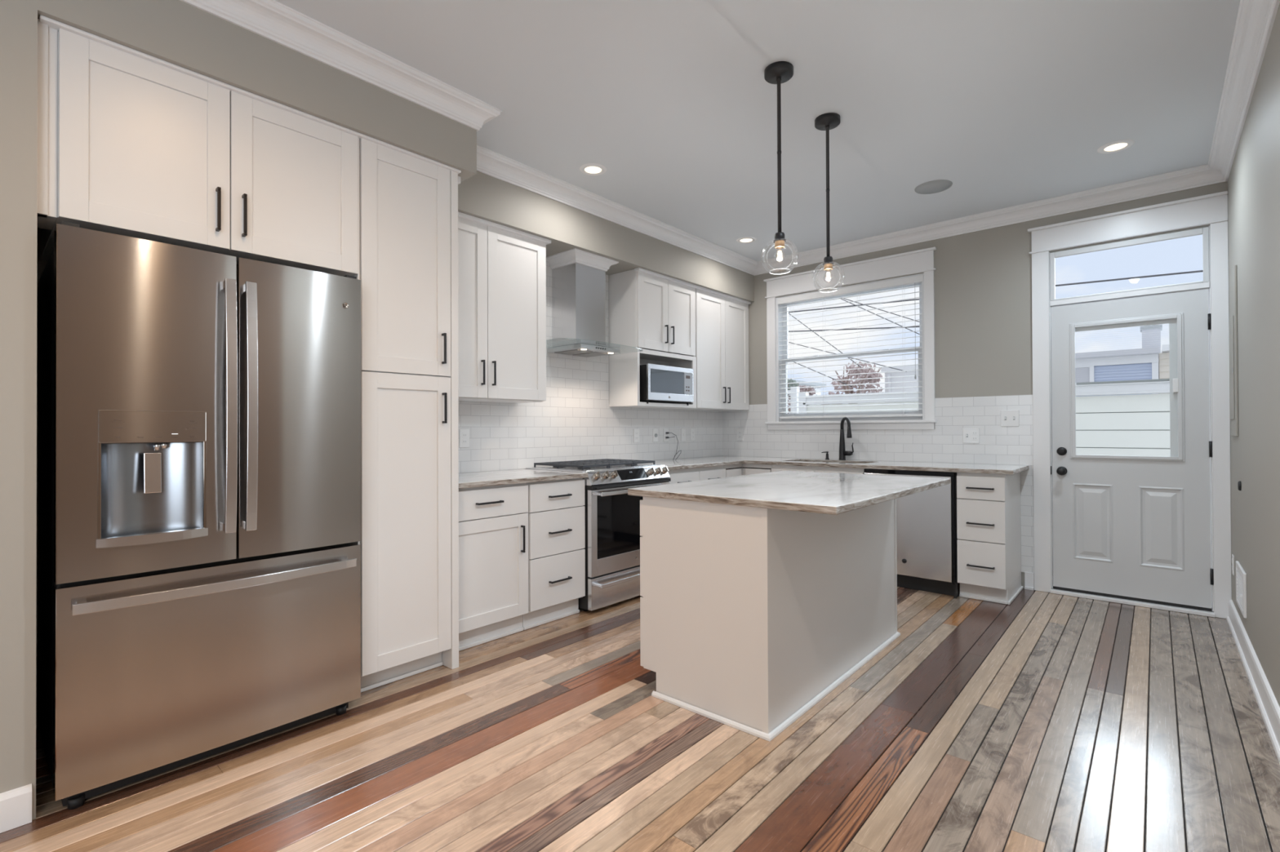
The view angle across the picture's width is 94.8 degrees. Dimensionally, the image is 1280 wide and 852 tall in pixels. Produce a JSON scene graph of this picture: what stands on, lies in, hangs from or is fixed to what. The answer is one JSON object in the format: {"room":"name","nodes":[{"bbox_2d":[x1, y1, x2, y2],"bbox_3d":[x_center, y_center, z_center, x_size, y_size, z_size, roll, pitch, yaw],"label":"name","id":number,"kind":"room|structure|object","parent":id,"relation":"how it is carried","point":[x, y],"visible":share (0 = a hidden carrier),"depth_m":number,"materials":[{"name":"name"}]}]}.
{"room":"kitchen","nodes":[
{"label":"kitchen","id":0,"kind":"room"},
{"bbox_2d":[0,0,476,820],"bbox_3d":[-3.009,-0.205,1.230,0.940,2.833,5.535,-1,0,41],"label":"wall","id":1,"kind":"structure","parent":0,"point":[180,33],"depth_m":1.81,"materials":[{"name":"grey paint"}]},
{"bbox_2d":[0,783,31,833],"bbox_3d":[-3.165,1.150,0.313,0.016,0.111,3.955,-1,0,41],"label":"baseboard","id":2,"kind":"structure","parent":1,"relation":"attached to","point":[15,805],"depth_m":1.77,"materials":[{"name":"white paint"}]},
{"bbox_2d":[37,18,358,276],"bbox_3d":[-1.836,-0.978,2.462,0.771,0.616,0.998,-1,0,41],"label":"upper cabinet","id":3,"kind":"object","parent":1,"relation":"attached to","point":[129,144],"visible":0.98,"depth_m":2.14,"materials":[{"name":"white paint"}]},
{"bbox_2d":[39,14,461,184],"bbox_3d":[-1.510,-1.273,2.536,0.348,0.035,1.530,-1,0,41],"label":"trim","id":4,"kind":"structure","parent":3,"relation":"attached to","point":[53,24],"depth_m":2.21,"materials":[{"name":"white paint"}]},
{"bbox_2d":[180,0,1279,275],"bbox_3d":[-0.563,-1.577,1.394,3.358,0.106,9.000,-1,0,41],"label":"trim","id":5,"kind":"structure","parent":1,"relation":"attached to","point":[273,20],"depth_m":3.25,"materials":[{"name":"white paint"}]},
{"bbox_2d":[35,170,754,728],"bbox_3d":[-0.714,-0.197,4.158,0.532,2.833,5.036,-1,0,41],"label":"wall","id":6,"kind":"structure","parent":0,"point":[575,421],"depth_m":4.44,"materials":[{"name":"white tile"}]},
{"bbox_2d":[459,429,469,447],"bbox_3d":[-1.141,0.080,3.825,0.007,0.118,0.072,-1,0,41],"label":"wall outlet","id":7,"kind":"object","parent":6,"relation":"attached to","point":[464,433],"visible":1,"depth_m":3.82,"materials":[{"name":"white plastic"}]},
{"bbox_2d":[462,439,466,444],"bbox_3d":[-1.139,0.101,3.823,0.002,0.028,0.034,-1,0,41],"label":"socket","id":8,"kind":"object","parent":7,"relation":"attached to","point":[464,441],"depth_m":3.82,"materials":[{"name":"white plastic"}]},
{"bbox_2d":[457,217,546,403],"bbox_3d":[-1.040,-0.705,3.690,0.346,1.084,0.921,-1,0,41],"label":"upper cabinet","id":9,"kind":"object","parent":6,"relation":"attached to","point":[502,274],"visible":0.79,"depth_m":3.67,"materials":[{"name":"white paint"}]},
{"bbox_2d":[546,248,618,271],"bbox_3d":[-0.433,-1.209,4.400,0.332,0.074,0.446,-1,0,41],"label":"trim","id":10,"kind":"structure","parent":6,"relation":"attached to","point":[573,255],"depth_m":4.29,"materials":[{"name":"white paint"}]},
{"bbox_2d":[547,262,620,357],"bbox_3d":[-0.376,-0.861,4.340,0.492,0.640,0.850,-1,0,41],"label":"range hood","id":11,"kind":"object","parent":6,"relation":"attached to","point":[578,290],"visible":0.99,"depth_m":4.32,"materials":[{"name":"silver metal"}]},
{"bbox_2d":[547,343,620,357],"bbox_3d":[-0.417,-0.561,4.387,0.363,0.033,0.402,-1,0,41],"label":"hood","id":12,"kind":"object","parent":11,"relation":"attached to","point":[584,350],"depth_m":4.30,"materials":[{"name":"silver metal"}]},
{"bbox_2d":[457,260,723,473],"bbox_3d":[-0.309,-0.469,4.793,0.008,1.551,3.549,-1,0,41],"label":"tile backsplash","id":13,"kind":"structure","parent":6,"relation":"attached to","point":[575,421],"depth_m":4.55,"materials":[{"name":"white tile"}]},
{"bbox_2d":[457,211,751,304],"bbox_3d":[-0.070,-1.235,4.584,0.052,0.022,3.528,-1,0,41],"label":"trim","id":14,"kind":"structure","parent":6,"relation":"attached to","point":[460,215],"depth_m":3.91,"materials":[{"name":"white paint"}]},
{"bbox_2d":[633,428,639,442],"bbox_3d":[-0.029,0.084,5.094,0.007,0.118,0.072,-1,0,41],"label":"wall outlet","id":15,"kind":"object","parent":6,"relation":"attached to","point":[636,431],"visible":1,"depth_m":5.09,"materials":[{"name":"white plastic"}]},
{"bbox_2d":[608,269,696,408],"bbox_3d":[0.135,-0.701,5.030,0.346,1.084,0.791,-1,0,41],"label":"upper cabinet","id":16,"kind":"object","parent":6,"relation":"attached to","point":[646,311],"visible":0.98,"depth_m":4.81,"materials":[{"name":"white paint"}]},
{"bbox_2d":[640,363,693,405],"bbox_3d":[0.145,-0.338,5.011,0.330,0.318,0.612,-1,0,41],"label":"microwave oven","id":17,"kind":"object","parent":16,"relation":"in","point":[659,384],"visible":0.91,"depth_m":4.86,"materials":[{"name":"silver metal"}]},
{"bbox_2d":[653,428,657,442],"bbox_3d":[0.143,0.084,5.285,0.014,0.118,0.072,-1,0,41],"label":"wall outlet","id":18,"kind":"object","parent":6,"relation":"attached to","point":[655,430],"visible":1,"depth_m":5.28,"materials":[{"name":"white plastic"}]},
{"bbox_2d":[663,428,668,441],"bbox_3d":[0.240,0.085,5.401,0.007,0.118,0.072,-1,0,41],"label":"wall outlet","id":19,"kind":"object","parent":6,"relation":"attached to","point":[665,430],"visible":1,"depth_m":5.39,"materials":[{"name":"white plastic"}]},
{"bbox_2d":[680,428,685,441],"bbox_3d":[0.415,0.085,5.599,0.009,0.118,0.072,-1,0,41],"label":"light switch","id":20,"kind":"object","parent":6,"relation":"attached to","point":[682,430],"visible":1,"depth_m":5.59,"materials":[{"name":"white plastic"}]},
{"bbox_2d":[690,428,694,440],"bbox_3d":[0.513,0.085,5.713,0.007,0.118,0.072,-1,0,41],"label":"wall outlet","id":21,"kind":"object","parent":6,"relation":"attached to","point":[692,430],"visible":1,"depth_m":5.71,"materials":[{"name":"white plastic"}]},
{"bbox_2d":[676,288,749,411],"bbox_3d":[0.692,-0.700,5.665,0.346,1.084,0.895,-1,0,41],"label":"upper cabinet","id":22,"kind":"object","parent":6,"relation":"attached to","point":[722,323],"visible":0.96,"depth_m":5.53,"materials":[{"name":"white paint"}]},
{"bbox_2d":[0,582,1279,851],"bbox_3d":[-0.685,1.229,1.514,3.780,0.050,9.030,-1,0,41],"label":"floor","id":23,"kind":"structure","parent":0,"point":[1040,722],"depth_m":2.11,"materials":[{"name":"brown wood"}]},
{"bbox_2d":[37,221,361,809],"bbox_3d":[-1.764,0.292,2.387,0.920,1.841,0.914,-1,0,41],"label":"refrigerator","id":24,"kind":"object","parent":23,"relation":"on","point":[200,416],"visible":1,"depth_m":2.05,"materials":[{"name":"silver metal"}]},
{"bbox_2d":[359,137,458,693],"bbox_3d":[-1.341,-0.037,3.017,0.771,2.502,0.481,-1,0,41],"label":"pantry cabinet","id":25,"kind":"object","parent":23,"relation":"on","point":[408,205],"visible":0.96,"depth_m":2.78,"materials":[{"name":"white paint"}]},
{"bbox_2d":[352,137,359,544],"bbox_3d":[-1.297,-0.087,2.649,0.142,2.400,0.008,-1,0,41],"label":"trim","id":26,"kind":"structure","parent":25,"relation":"attached to","point":[356,275],"depth_m":2.61,"materials":[{"name":"white paint"}]},
{"bbox_2d":[458,483,528,651],"bbox_3d":[-1.047,0.775,3.442,0.636,0.882,0.545,-1,0,41],"label":"base cabinet","id":27,"kind":"object","parent":23,"relation":"on","point":[493,520],"visible":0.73,"depth_m":3.28,"materials":[{"name":"white paint"}]},
{"bbox_2d":[458,468,587,488],"bbox_3d":[-0.902,0.317,3.617,0.638,0.030,1.000,-1,0,41],"label":"countertop","id":28,"kind":"structure","parent":27,"relation":"on","point":[477,479],"depth_m":3.54,"materials":[{"name":"white stone"}]},
{"bbox_2d":[522,478,585,630],"bbox_3d":[-0.718,0.776,3.819,0.636,0.882,0.448,-1,0,41],"label":"base cabinet","id":29,"kind":"object","parent":23,"relation":"on","point":[556,513],"visible":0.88,"depth_m":3.62,"materials":[{"name":"white paint"}]},
{"bbox_2d":[525,458,671,611],"bbox_3d":[-0.272,0.740,4.274,0.714,0.955,0.831,-1,0,41],"label":"gas range","id":30,"kind":"object","parent":23,"relation":"on","point":[612,516],"visible":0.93,"depth_m":3.94,"materials":[{"name":"silver metal"}]},
{"bbox_2d":[525,463,658,472],"bbox_3d":[-0.321,0.298,4.319,0.586,0.010,0.831,-1,0,41],"label":"cooktop","id":31,"kind":"object","parent":30,"relation":"in","point":[548,467],"depth_m":4.09,"materials":[{"name":"black metal"}]},
{"bbox_2d":[667,465,725,484],"bbox_3d":[0.249,0.779,4.922,0.636,0.882,0.828,-1,0,41],"label":"base cabinet","id":32,"kind":"object","parent":23,"relation":"on","point":[677,476],"visible":0.13,"depth_m":4.73,"materials":[{"name":"white paint"}]},
{"bbox_2d":[641,456,1028,475],"bbox_3d":[1.302,0.314,4.584,2.678,0.030,1.718,-1,0,41],"label":"countertop","id":33,"kind":"structure","parent":32,"relation":"on","point":[701,462],"depth_m":4.69,"materials":[{"name":"white stone"}]},
{"bbox_2d":[666,431,680,460],"bbox_3d":[0.320,0.181,5.356,0.149,0.252,0.126,0,0,-13],"label":"power cord","id":34,"kind":"object","parent":33,"relation":"on","point":[667,433],"visible":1,"depth_m":5.38,"materials":[{"name":"grey plastic"}]},
{"bbox_2d":[821,451,829,459],"bbox_3d":[1.672,0.266,5.295,0.069,0.072,0.036,0,0,-20],"label":"soap dispenser","id":35,"kind":"object","parent":33,"relation":"on","point":[827,452],"visible":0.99,"depth_m":5.29,"materials":[{"name":"black metal"}]},
{"bbox_2d":[839,417,853,460],"bbox_3d":[1.820,0.111,5.157,0.092,0.380,0.181,0,0,-11],"label":"kitchen faucet","id":36,"kind":"object","parent":33,"relation":"on","point":[842,453],"visible":1,"depth_m":5.19,"materials":[{"name":"black metal"}]},
{"bbox_2d":[724,463,772,477],"bbox_3d":[0.905,0.779,5.484,0.881,0.882,0.880,-1,0,41],"label":"base cabinet","id":37,"kind":"object","parent":23,"relation":"on","point":[734,470],"visible":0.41,"depth_m":5.17,"materials":[{"name":"white paint"}]},
{"bbox_2d":[640,497,900,742],"bbox_3d":[0.732,0.762,3.049,0.702,0.888,1.529,-1,0,41],"label":"kitchen island","id":38,"kind":"object","parent":23,"relation":"on","point":[750,617],"visible":0.76,"depth_m":2.51,"materials":[{"name":"white paint"}]},
{"bbox_2d":[627,471,950,515],"bbox_3d":[0.816,0.301,2.953,0.990,0.030,1.521,-1,0,41],"label":"island countertop","id":39,"kind":"structure","parent":38,"relation":"on","point":[824,493],"depth_m":2.64,"materials":[{"name":"white stone"}]},
{"bbox_2d":[771,465,864,474],"bbox_3d":[1.618,0.774,5.022,0.794,0.882,0.636,-1,0,41],"label":"base cabinet","id":40,"kind":"object","parent":23,"relation":"on","point":[775,468],"visible":0.02,"depth_m":4.80,"materials":[{"name":"white paint"}]},
{"bbox_2d":[863,468,959,598],"bbox_3d":[2.164,0.769,4.546,0.634,0.880,0.632,-1,0,41],"label":"dishwasher","id":41,"kind":"object","parent":23,"relation":"on","point":[926,539],"visible":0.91,"depth_m":4.22,"materials":[{"name":"silver"}]},
{"bbox_2d":[956,472,1023,604],"bbox_3d":[2.520,0.766,4.230,0.307,0.882,0.642,-1,0,41],"label":"base cabinet","id":42,"kind":"object","parent":23,"relation":"on","point":[988,512],"visible":0.99,"depth_m":4.03,"materials":[{"name":"white paint"}]},
{"bbox_2d":[275,0,1239,261],"bbox_3d":[-0.668,-1.689,1.519,4.100,0.120,9.450,-1,0,41],"label":"ceiling","id":43,"kind":"structure","parent":0,"point":[1010,103],"depth_m":2.87,"materials":[{"name":"white paint"}]},
{"bbox_2d":[579,163,606,175],"bbox_3d":[-0.295,-1.614,3.705,0.172,0.006,0.172,-1,0,41],"label":"recessed light","id":44,"kind":"object","parent":43,"relation":"in","point":[589,169],"visible":1,"depth_m":3.70,"materials":[{"name":"white paint"}]},
{"bbox_2d":[736,236,755,243],"bbox_3d":[0.920,-1.610,5.098,0.172,0.006,0.172,-1,0,41],"label":"recessed light","id":45,"kind":"object","parent":43,"relation":"in","point":[744,239],"visible":1,"depth_m":5.09,"materials":[{"name":"white paint"}]},
{"bbox_2d":[764,61,793,275],"bbox_3d":[0.636,-1.164,2.684,0.165,0.925,0.165,-1,0,41],"label":"pendant lamp","id":46,"kind":"object","parent":43,"relation":"hanging from","point":[777,73],"visible":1,"depth_m":2.68,"materials":[{"name":"black metal"}]},
{"bbox_2d":[773,231,786,248],"bbox_3d":[0.637,-0.847,2.682,0.056,0.067,0.056,-1,0,41],"label":"socket","id":47,"kind":"object","parent":46,"relation":"attached to","point":[780,240],"depth_m":2.66,"materials":[{"name":"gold metal"}]},
{"bbox_2d":[814,112,839,293],"bbox_3d":[0.995,-1.171,3.113,0.165,0.910,0.165,-1,0,41],"label":"pendant lamp","id":48,"kind":"object","parent":43,"relation":"hanging from","point":[827,122],"visible":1,"depth_m":3.11,"materials":[{"name":"black metal"}]},
{"bbox_2d":[822,256,833,271],"bbox_3d":[0.996,-0.861,3.111,0.056,0.067,0.056,-1,0,41],"label":"socket","id":49,"kind":"object","parent":48,"relation":"attached to","point":[828,264],"depth_m":3.09,"materials":[{"name":"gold metal"}]},
{"bbox_2d":[914,179,952,194],"bbox_3d":[1.992,-1.622,3.995,0.232,0.006,0.232,-1,0,41],"label":"ceiling speaker","id":50,"kind":"object","parent":43,"relation":"attached to","point":[939,185],"visible":1,"depth_m":3.99,"materials":[{"name":"grey plastic"}]},
{"bbox_2d":[1097,139,1134,153],"bbox_3d":[2.774,-1.627,3.431,0.172,0.006,0.172,-1,0,41],"label":"recessed light","id":51,"kind":"object","parent":43,"relation":"in","point":[1116,146],"visible":1,"depth_m":3.43,"materials":[{"name":"white paint"}]},
{"bbox_2d":[722,181,1227,588],"bbox_3d":[2.351,-0.204,4.948,4.100,2.833,0.208,-1,0,41],"label":"wall","id":52,"kind":"structure","parent":0,"point":[983,278],"depth_m":4.62,"materials":[{"name":"grey paint"}]},
{"bbox_2d":[737,429,742,440],"bbox_3d":[1.015,0.089,5.975,0.072,0.118,0.007,-1,0,41],"label":"wall outlet","id":53,"kind":"object","parent":52,"relation":"attached to","point":[740,432],"visible":1,"depth_m":5.97,"materials":[{"name":"white plastic"}]},
{"bbox_2d":[763,246,937,430],"bbox_3d":[1.854,-0.704,5.314,1.556,1.474,0.175,-1,0,41],"label":"window","id":54,"kind":"structure","parent":52,"relation":"in","point":[922,260],"depth_m":5.23,"materials":[{"name":"white paint"}]},
{"bbox_2d":[777,275,924,418],"bbox_3d":[1.847,-0.657,5.283,1.326,1.164,0.067,-1,0,41],"label":"window blind","id":55,"kind":"object","parent":54,"relation":"attached to","point":[916,279],"visible":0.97,"depth_m":5.22,"materials":[{"name":"white plastic"}]},
{"bbox_2d":[722,395,1034,573],"bbox_3d":[1.882,0.437,5.224,2.706,1.318,0.008,-1,0,41],"label":"tile backsplash","id":56,"kind":"structure","parent":52,"relation":"attached to","point":[998,444],"depth_m":4.75,"materials":[{"name":"white tile"}]},
{"bbox_2d":[962,428,979,443],"bbox_3d":[2.584,0.075,4.594,0.115,0.118,0.014,-1,0,41],"label":"wall outlet","id":57,"kind":"object","parent":52,"relation":"attached to","point":[969,435],"visible":1,"depth_m":4.60,"materials":[{"name":"white plastic"}]},
{"bbox_2d":[972,431,977,435],"bbox_3d":[2.605,0.054,4.578,0.034,0.028,0.002,-1,0,41],"label":"socket","id":58,"kind":"object","parent":57,"relation":"attached to","point":[974,433],"depth_m":4.58,"materials":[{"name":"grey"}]},
{"bbox_2d":[1000,410,1018,426],"bbox_3d":[2.780,-0.057,4.423,0.118,0.120,0.014,-1,0,41],"label":"light switch","id":59,"kind":"object","parent":52,"relation":"attached to","point":[1008,418],"visible":1,"depth_m":4.42,"materials":[{"name":"white plastic"}]},
{"bbox_2d":[1024,572,1034,590],"bbox_3d":[2.872,1.144,4.340,0.057,0.124,0.030,-1,0,41],"label":"baseboard","id":60,"kind":"structure","parent":52,"relation":"attached to","point":[1028,577],"depth_m":4.34,"materials":[{"name":"white paint"}]},
{"bbox_2d":[1027,191,1231,618],"bbox_3d":[3.297,-0.126,4.031,1.047,2.657,0.180,-1,0,41],"label":"door","id":61,"kind":"structure","parent":52,"relation":"in","point":[1144,531],"depth_m":3.94,"materials":[{"name":"white paint"}]},
{"bbox_2d":[1227,3,1279,706],"bbox_3d":[2.564,-0.221,2.240,0.210,2.833,3.600,-1,0,41],"label":"wall","id":62,"kind":"structure","parent":0,"point":[1254,178],"depth_m":2.62,"materials":[{"name":"grey paint"}]},
{"bbox_2d":[1231,554,1234,575],"bbox_3d":[3.567,0.835,3.539,0.008,0.118,0.072,-1,0,41],"label":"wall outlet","id":63,"kind":"object","parent":62,"relation":"attached to","point":[1233,556],"visible":1,"depth_m":3.52,"materials":[{"name":"white plastic"}]},
{"bbox_2d":[1228,265,1238,436],"bbox_3d":[3.437,-0.421,3.412,0.018,0.960,0.331,-1,0,41],"label":"electrical panel","id":64,"kind":"object","parent":62,"relation":"attached to","point":[1233,322],"visible":1,"depth_m":3.33,"materials":[{"name":"grey paint"}]},
{"bbox_2d":[1237,481,1241,490],"bbox_3d":[3.278,0.328,3.217,0.010,0.052,0.052,-1,0,41],"label":"thermostat","id":65,"kind":"object","parent":62,"relation":"attached to","point":[1239,485],"visible":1,"depth_m":3.20,"materials":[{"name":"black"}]},
{"bbox_2d":[1235,560,1247,618],"bbox_3d":[3.249,0.878,3.186,0.020,0.230,0.390,-1,0,41],"label":"air vent","id":66,"kind":"object","parent":62,"relation":"in","point":[1241,575],"visible":1,"depth_m":3.15,"materials":[{"name":"white paint"}]},
{"bbox_3d":[-0.402,-0.230,-1.144,0.210,2.833,5.400,-1,0,41],"label":"wall","id":67,"kind":"structure","parent":0,"visible":0},
{"bbox_2d":[1226,600,1279,764],"bbox_3d":[0.693,1.129,0.272,0.027,0.123,8.978,-1,0,41],"label":"baseboard","id":68,"kind":"structure","parent":67,"relation":"attached to","point":[1269,708],"depth_m":2.62,"materials":[{"name":"white paint"}]},
{"label":"outside","id":69,"kind":"structure","parent":0,"visible":0},
{"bbox_3d":[14.115,1.564,21.233,60.000,0.100,39.800,-1,0,41],"label":"ground","id":70,"kind":"structure","parent":69,"visible":0},
{"bbox_2d":[787,378,799,413],"bbox_3d":[4.000,0.123,15.850,0.562,2.799,0.631,0,0,-9],"label":"tree","id":71,"kind":"object","parent":70,"relation":"on","point":[791,380],"visible":0.21,"depth_m":15.76,"materials":[{"name":"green plant"}]},
{"bbox_2d":[787,386,799,413],"bbox_3d":[1.758,0.483,8.057,0.890,2.000,0.090,-1,0,41],"label":"gate","id":72,"kind":"object","parent":70,"relation":"on","point":[792,390],"visible":0.17,"depth_m":7.77,"materials":[{"name":"white"}]},
{"bbox_2d":[787,385,817,405],"bbox_3d":[3.882,0.254,14.275,0.872,2.521,0.509,-1,0,41],"label":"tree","id":73,"kind":"object","parent":70,"relation":"on","point":[802,389],"visible":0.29,"depth_m":14.18,"materials":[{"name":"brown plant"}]},
{"bbox_2d":[787,378,825,395],"bbox_3d":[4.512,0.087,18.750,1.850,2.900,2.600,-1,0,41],"label":"house","id":74,"kind":"structure","parent":70,"relation":"on","point":[811,384],"depth_m":18.49,"materials":[{"name":"white"}]},
{"bbox_2d":[824,360,883,404],"bbox_3d":[5.288,-0.047,14.547,1.176,3.113,1.402,0,0,-18],"label":"tree","id":75,"kind":"object","parent":70,"relation":"on","point":[851,366],"visible":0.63,"depth_m":14.28,"materials":[{"name":"brown plant"}]},
{"bbox_2d":[880,364,918,402],"bbox_3d":[8.787,0.007,15.800,2.730,2.990,5.200,-1,0,41],"label":"house","id":76,"kind":"structure","parent":70,"relation":"on","point":[907,367],"depth_m":14.51,"materials":[{"name":"white"}]},
{"bbox_2d":[798,381,1170,456],"bbox_3d":[4.160,0.506,5.912,5.460,1.910,0.110,-1,0,41],"label":"fence","id":77,"kind":"object","parent":70,"relation":"on","point":[1118,424],"visible":0.2,"depth_m":5.60,"materials":[{"name":"white paint"}]},
{"bbox_2d":[1075,346,1159,396],"bbox_3d":[11.994,-0.097,15.450,2.455,3.170,5.300,-1,0,41],"label":"house","id":78,"kind":"structure","parent":70,"relation":"on","point":[1140,375],"depth_m":13.29,"materials":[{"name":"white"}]},
{"bbox_2d":[1140,324,1162,358],"bbox_3d":[12.745,-2.140,14.664,0.410,0.900,0.560,-1,0,41],"label":"chimney","id":79,"kind":"object","parent":78,"relation":"on","point":[1154,329],"visible":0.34,"depth_m":14.47,"materials":[{"name":"grey brick"}]},
{"bbox_2d":[1158,344,1169,394],"bbox_3d":[14.493,-0.145,13.293,4.140,3.220,5.250,-1,0,41],"label":"house","id":80,"kind":"structure","parent":70,"relation":"on","point":[1166,375],"depth_m":12.84,"materials":[{"name":"beige"}]},
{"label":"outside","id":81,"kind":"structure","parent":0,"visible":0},
{"bbox_2d":[840,298,919,334],"bbox_3d":[3.939,-3.439,14.075,5.975,3.557,0.020,-1,0,41],"label":"cable","id":82,"kind":"object","parent":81,"point":[841,299],"visible":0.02,"depth_m":12.91,"materials":[{"name":"grey plastic"}]},
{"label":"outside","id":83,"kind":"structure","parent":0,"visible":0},
{"bbox_2d":[844,297,919,322],"bbox_3d":[3.698,-3.573,14.553,7.102,3.241,0.020,-1,0,41],"label":"cable","id":84,"kind":"object","parent":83,"point":[844,298],"visible":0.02,"depth_m":13.04,"materials":[{"name":"grey plastic"}]},
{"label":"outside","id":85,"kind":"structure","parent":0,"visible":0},
{"bbox_2d":[788,313,861,367],"bbox_3d":[3.354,-3.043,14.587,4.259,3.501,0.020,-1,0,41],"label":"cable","id":86,"kind":"object","parent":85,"point":[788,313],"visible":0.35,"depth_m":13.78,"materials":[{"name":"grey plastic"}]},
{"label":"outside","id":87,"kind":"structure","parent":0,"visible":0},
{"bbox_2d":[788,325,919,332],"bbox_3d":[8.369,-1.936,10.720,29.522,2.328,0.032,-1,0,41],"label":"cable","id":88,"kind":"object","parent":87,"point":[916,326],"visible":0.02,"depth_m":13.67,"materials":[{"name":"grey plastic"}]},
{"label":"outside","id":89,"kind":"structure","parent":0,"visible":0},
{"bbox_2d":[794,361,852,386],"bbox_3d":[3.638,-1.608,14.335,3.093,1.478,0.020,-1,0,41],"label":"cable","id":90,"kind":"object","parent":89,"point":[794,362],"visible":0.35,"depth_m":13.73,"materials":[{"name":"grey plastic"}]},
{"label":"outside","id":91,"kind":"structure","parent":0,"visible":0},
{"bbox_2d":[788,342,906,372],"bbox_3d":[4.577,-1.581,13.245,2.715,0.908,0.020,-1,0,41],"label":"cable","id":92,"kind":"object","parent":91,"point":[788,342],"visible":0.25,"depth_m":13.02,"materials":[{"name":"grey plastic"}]},
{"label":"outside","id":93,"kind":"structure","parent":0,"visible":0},
{"bbox_2d":[788,270,1203,312],"bbox_3d":[9.938,-2.496,8.947,17.812,0.793,0.032,-1,0,41],"label":"cable","id":94,"kind":"object","parent":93,"point":[1197,271],"visible":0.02,"depth_m":10.57,"materials":[{"name":"grey plastic"}]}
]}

